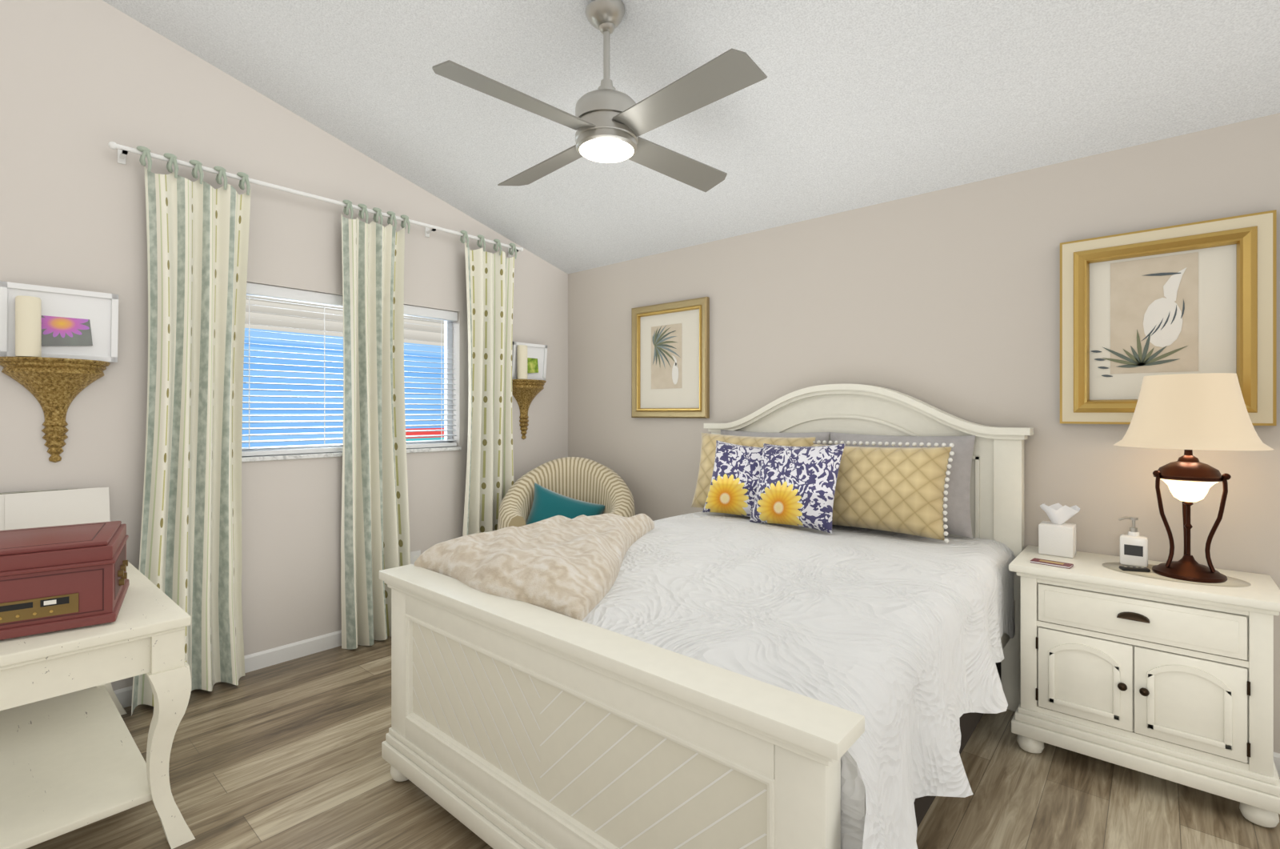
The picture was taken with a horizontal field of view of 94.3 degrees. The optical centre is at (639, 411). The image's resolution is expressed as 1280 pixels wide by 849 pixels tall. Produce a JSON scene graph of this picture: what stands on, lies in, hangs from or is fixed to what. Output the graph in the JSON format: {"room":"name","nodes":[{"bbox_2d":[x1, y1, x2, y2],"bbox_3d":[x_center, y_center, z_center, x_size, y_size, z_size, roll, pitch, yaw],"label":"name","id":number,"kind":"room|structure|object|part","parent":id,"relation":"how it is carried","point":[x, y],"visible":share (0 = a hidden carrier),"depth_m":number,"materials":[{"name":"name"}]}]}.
{"room":"bedroom","nodes":[
{"label":"bedroom","id":0,"kind":"room"},
{"bbox_2d":[0,0,567,690],"bbox_3d":[-1.746,-0.379,3.509,0.150,3.439,3.693,0,0,41],"label":"wall","id":1,"kind":"structure","parent":0,"point":[78,78],"depth_m":2.90,"materials":[{"name":"beige paint"}]},
{"bbox_2d":[0,280,118,462],"bbox_3d":[-2.431,-0.153,2.492,0.151,0.739,0.371,0,0,41],"label":"wall shelf","id":2,"kind":"object","parent":1,"relation":"attached to","point":[55,342],"visible":1,"depth_m":2.50,"materials":[{"name":"gold"}]},
{"bbox_2d":[15,295,41,356],"bbox_3d":[-2.480,-0.345,2.409,0.074,0.242,0.074,0,0,41],"label":"candle","id":3,"kind":"object","parent":2,"relation":"on","point":[28,308],"depth_m":2.38,"materials":[{"name":"beige wax"}]},
{"bbox_2d":[0,280,118,362],"bbox_3d":[-2.446,-0.373,2.512,0.044,0.300,0.360,0,0,41],"label":"photo","id":4,"kind":"object","parent":2,"relation":"on","point":[78,324],"depth_m":2.53,"materials":[{"name":"white"}]},
{"bbox_2d":[41,315,92,345],"bbox_3d":[-2.446,-0.374,2.512,0.001,0.186,0.180,0,5,41],"label":"print","id":5,"kind":"object","parent":2,"relation":"attached to","point":[56,330],"depth_m":2.52},
{"bbox_2d":[108,141,523,715],"bbox_3d":[-1.579,0.069,3.441,0.190,2.542,2.252,0,0,41],"label":"curtains","id":6,"kind":"object","parent":1,"relation":"hanging from","point":[198,232],"visible":0.89,"depth_m":2.98,"materials":[{"name":"white fabric"}]},
{"bbox_3d":[-2.111,0.070,2.810,0.161,2.539,0.470,0,0,41],"label":"panel","id":7,"kind":"part","parent":6,"relation":"part of","materials":[{"name":"fabric"}]},
{"bbox_3d":[-1.526,0.070,3.476,0.156,2.539,0.400,0,0,41],"label":"panel","id":8,"kind":"part","parent":6,"relation":"part of","materials":[{"name":"fabric"}]},
{"bbox_3d":[-1.029,0.070,4.052,0.157,2.539,0.464,0,0,41],"label":"panel","id":9,"kind":"part","parent":6,"relation":"part of","materials":[{"name":"fabric"}]},
{"bbox_2d":[241,280,461,461],"bbox_3d":[-1.706,-0.212,3.538,0.172,0.935,1.350,0,0,41],"label":"window","id":10,"kind":"structure","parent":1,"relation":"in","point":[452,336],"depth_m":4.01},
{"bbox_2d":[241,282,457,455],"bbox_3d":[-1.688,-0.222,3.523,0.069,0.903,1.334,0,0,41],"label":"window blinds","id":11,"kind":"object","parent":10,"relation":"attached to","point":[252,289],"depth_m":3.35,"materials":[{"name":"white plastic"}]},
{"bbox_2d":[410,550,420,564],"bbox_3d":[-1.421,0.938,3.761,0.008,0.115,0.070,0,0,41],"label":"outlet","id":12,"kind":"object","parent":1,"relation":"attached to","point":[414,555],"visible":0.39,"depth_m":3.75,"materials":[{"name":"white plastic"}]},
{"bbox_2d":[512,341,547,439],"bbox_3d":[-0.806,-0.151,4.355,0.151,0.709,0.352,0,0,41],"label":"corbel","id":13,"kind":"object","parent":1,"relation":"attached to","point":[529,360],"visible":0.98,"depth_m":4.36,"materials":[{"name":"gold"}]},
{"bbox_2d":[516,344,527,379],"bbox_3d":[-0.848,-0.358,4.279,0.074,0.242,0.074,0,0,41],"label":"candle","id":14,"kind":"object","parent":13,"relation":"on","point":[522,350],"depth_m":4.25,"materials":[{"name":"beige wax"}]},
{"bbox_2d":[512,341,547,379],"bbox_3d":[-0.816,-0.371,4.383,0.042,0.270,0.310,0,0,41],"label":"photo","id":15,"kind":"object","parent":13,"relation":"on","point":[537,354],"depth_m":4.41,"materials":[{"name":"white"}]},
{"bbox_2d":[527,357,538,372],"bbox_3d":[-0.815,-0.372,4.383,0.001,0.167,0.155,0,5,41],"label":"print","id":16,"kind":"object","parent":13,"relation":"attached to","point":[532,362],"depth_m":4.41},
{"bbox_2d":[26,636,1279,848],"bbox_3d":[-0.069,1.390,2.046,4.600,0.100,3.693,0,0,41],"label":"floor","id":17,"kind":"structure","parent":0,"point":[289,755],"depth_m":2.08,"materials":[{"name":"brown wood"}]},
{"bbox_2d":[0,561,195,848],"bbox_3d":[-2.079,0.990,2.023,1.241,0.700,0.666,0,0,41],"label":"console table","id":18,"kind":"object","parent":17,"relation":"on","point":[70,760],"visible":0.86,"depth_m":1.84,"materials":[{"name":"white wood"}]},
{"bbox_2d":[0,487,110,530],"bbox_3d":[-2.517,0.482,2.398,0.102,0.313,0.565,0,0,41],"label":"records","id":19,"kind":"object","parent":18,"relation":"on","point":[19,510],"visible":0.46,"depth_m":2.48,"materials":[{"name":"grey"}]},
{"bbox_2d":[0,520,129,639],"bbox_3d":[-1.907,0.514,1.836,0.482,0.251,0.466,0,0,-37],"label":"record player","id":20,"kind":"object","parent":18,"relation":"on","point":[56,578],"visible":1,"depth_m":1.74},
{"bbox_2d":[497,456,635,529],"bbox_3d":[-0.476,0.820,3.907,0.904,1.000,0.901,0,0,41],"label":"armchair","id":21,"kind":"object","parent":17,"relation":"on","point":[571,487],"visible":0.33,"depth_m":3.99,"materials":[{"name":"beige wicker"}]},
{"bbox_2d":[525,482,604,524],"bbox_3d":[-0.513,0.727,3.955,0.520,0.380,0.146,18,-18,-6],"label":"cushion","id":22,"kind":"object","parent":21,"relation":"on","point":[542,503],"depth_m":3.93,"materials":[{"name":"teal fabric"}]},
{"bbox_2d":[379,384,1033,848],"bbox_3d":[0.440,0.595,2.395,1.817,1.490,2.168,0,0,41],"label":"bed","id":23,"kind":"object","parent":17,"relation":"on","point":[810,656],"visible":1,"depth_m":1.79,"materials":[{"name":"white fabric"}]},
{"bbox_2d":[414,512,654,620],"bbox_3d":[-0.156,0.541,2.365,0.890,0.169,1.138,0,0,41],"label":"throw","id":24,"kind":"object","parent":23,"relation":"on","point":[582,567],"depth_m":2.03,"materials":[{"name":"fur"}]},
{"bbox_2d":[1008,544,1279,827],"bbox_3d":[1.892,0.970,2.270,0.760,0.740,0.451,0,0,41],"label":"nightstand","id":25,"kind":"object","parent":17,"relation":"on","point":[1173,681],"visible":1,"depth_m":2.09,"materials":[{"name":"white wood"}]},
{"bbox_2d":[1030,557,1073,568],"bbox_3d":[1.621,0.595,2.341,0.060,0.009,0.130,0,0,-43],"label":"booklet","id":26,"kind":"object","parent":25,"relation":"on","point":[1044,562],"visible":1,"depth_m":2.33,"materials":[{"name":"red paper"}]},
{"bbox_2d":[1038,503,1079,558],"bbox_3d":[1.776,0.494,2.512,0.139,0.211,0.120,0,0,41],"label":"tissue box","id":27,"kind":"object","parent":25,"relation":"on","point":[1056,537],"visible":1,"depth_m":2.48,"materials":[{"name":"white"}]},
{"bbox_2d":[1102,562,1250,586],"bbox_3d":[1.971,0.599,2.202,0.410,0.002,0.254,0,0,41],"label":"doily","id":28,"kind":"object","parent":25,"relation":"on","point":[1231,582],"visible":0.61,"depth_m":2.14,"materials":[{"name":"beige fabric"}]},
{"bbox_2d":[1118,516,1147,567],"bbox_3d":[1.923,0.503,2.317,0.088,0.189,0.055,0,0,41],"label":"dispenser","id":29,"kind":"object","parent":28,"relation":"on","point":[1134,547],"visible":0.99,"depth_m":2.30,"materials":[{"name":"white plastic"}]},
{"bbox_2d":[1119,565,1150,571],"bbox_3d":[1.863,0.590,2.238,0.090,0.014,0.033,0,0,16],"label":"remote","id":30,"kind":"object","parent":28,"relation":"on","point":[1122,567],"visible":1,"depth_m":2.23,"materials":[{"name":"black plastic"}]},
{"bbox_2d":[1113,372,1273,583],"bbox_3d":[2.005,0.232,2.172,0.430,0.732,0.430,0,0,41],"label":"table lamp","id":31,"kind":"object","parent":28,"relation":"on","point":[1205,411],"visible":1,"depth_m":2.09,"materials":[{"name":"beige fabric"}]},
{"bbox_2d":[102,0,1279,273],"bbox_3d":[-0.069,-1.610,2.046,4.600,1.099,3.693,0,0,41],"label":"ceiling","id":32,"kind":"structure","parent":0,"point":[860,103],"depth_m":2.55,"materials":[{"name":"white paint"}]},
{"bbox_2d":[432,0,767,191],"bbox_3d":[-0.126,-1.254,2.240,1.026,0.571,1.026,0,0,0],"label":"fan","id":33,"kind":"object","parent":32,"relation":"hanging from","point":[608,123],"visible":1,"depth_m":2.13,"materials":[{"name":"silver metal"}]},
{"bbox_2d":[568,112,1279,753],"bbox_3d":[1.096,0.090,3.381,4.300,2.500,0.150,0,0,41],"label":"wall","id":34,"kind":"structure","parent":0,"point":[948,299],"depth_m":2.87,"materials":[{"name":"beige paint"}]},
{"bbox_2d":[631,296,709,418],"bbox_3d":[0.192,-0.351,4.044,0.651,0.782,0.036,0,0,41],"label":"picture","id":35,"kind":"object","parent":34,"relation":"attached to","point":[670,341],"visible":1,"depth_m":4.03,"materials":[{"name":"beige"}]},
{"bbox_2d":[113,629,1279,777],"bbox_3d":[-0.069,1.298,2.046,4.300,0.085,3.393,0,0,41],"label":"baseboard","id":36,"kind":"structure","parent":34,"relation":"attached to","point":[267,658],"depth_m":3.17,"materials":[{"name":"white wood"}]},
{"bbox_2d":[1060,209,1276,425],"bbox_3d":[2.085,-0.344,2.390,0.649,0.788,0.040,0,0,41],"label":"framed picture","id":37,"kind":"object","parent":34,"relation":"attached to","point":[1123,322],"visible":0.95,"depth_m":2.38,"materials":[{"name":"gold metal"}]},
{"label":"outside","id":38,"kind":"structure","parent":0,"visible":0},
{"bbox_2d":[241,295,443,447],"bbox_3d":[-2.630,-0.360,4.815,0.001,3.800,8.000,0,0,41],"label":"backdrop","id":39,"kind":"structure","parent":38,"point":[419,332],"depth_m":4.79,"materials":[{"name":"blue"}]}
]}

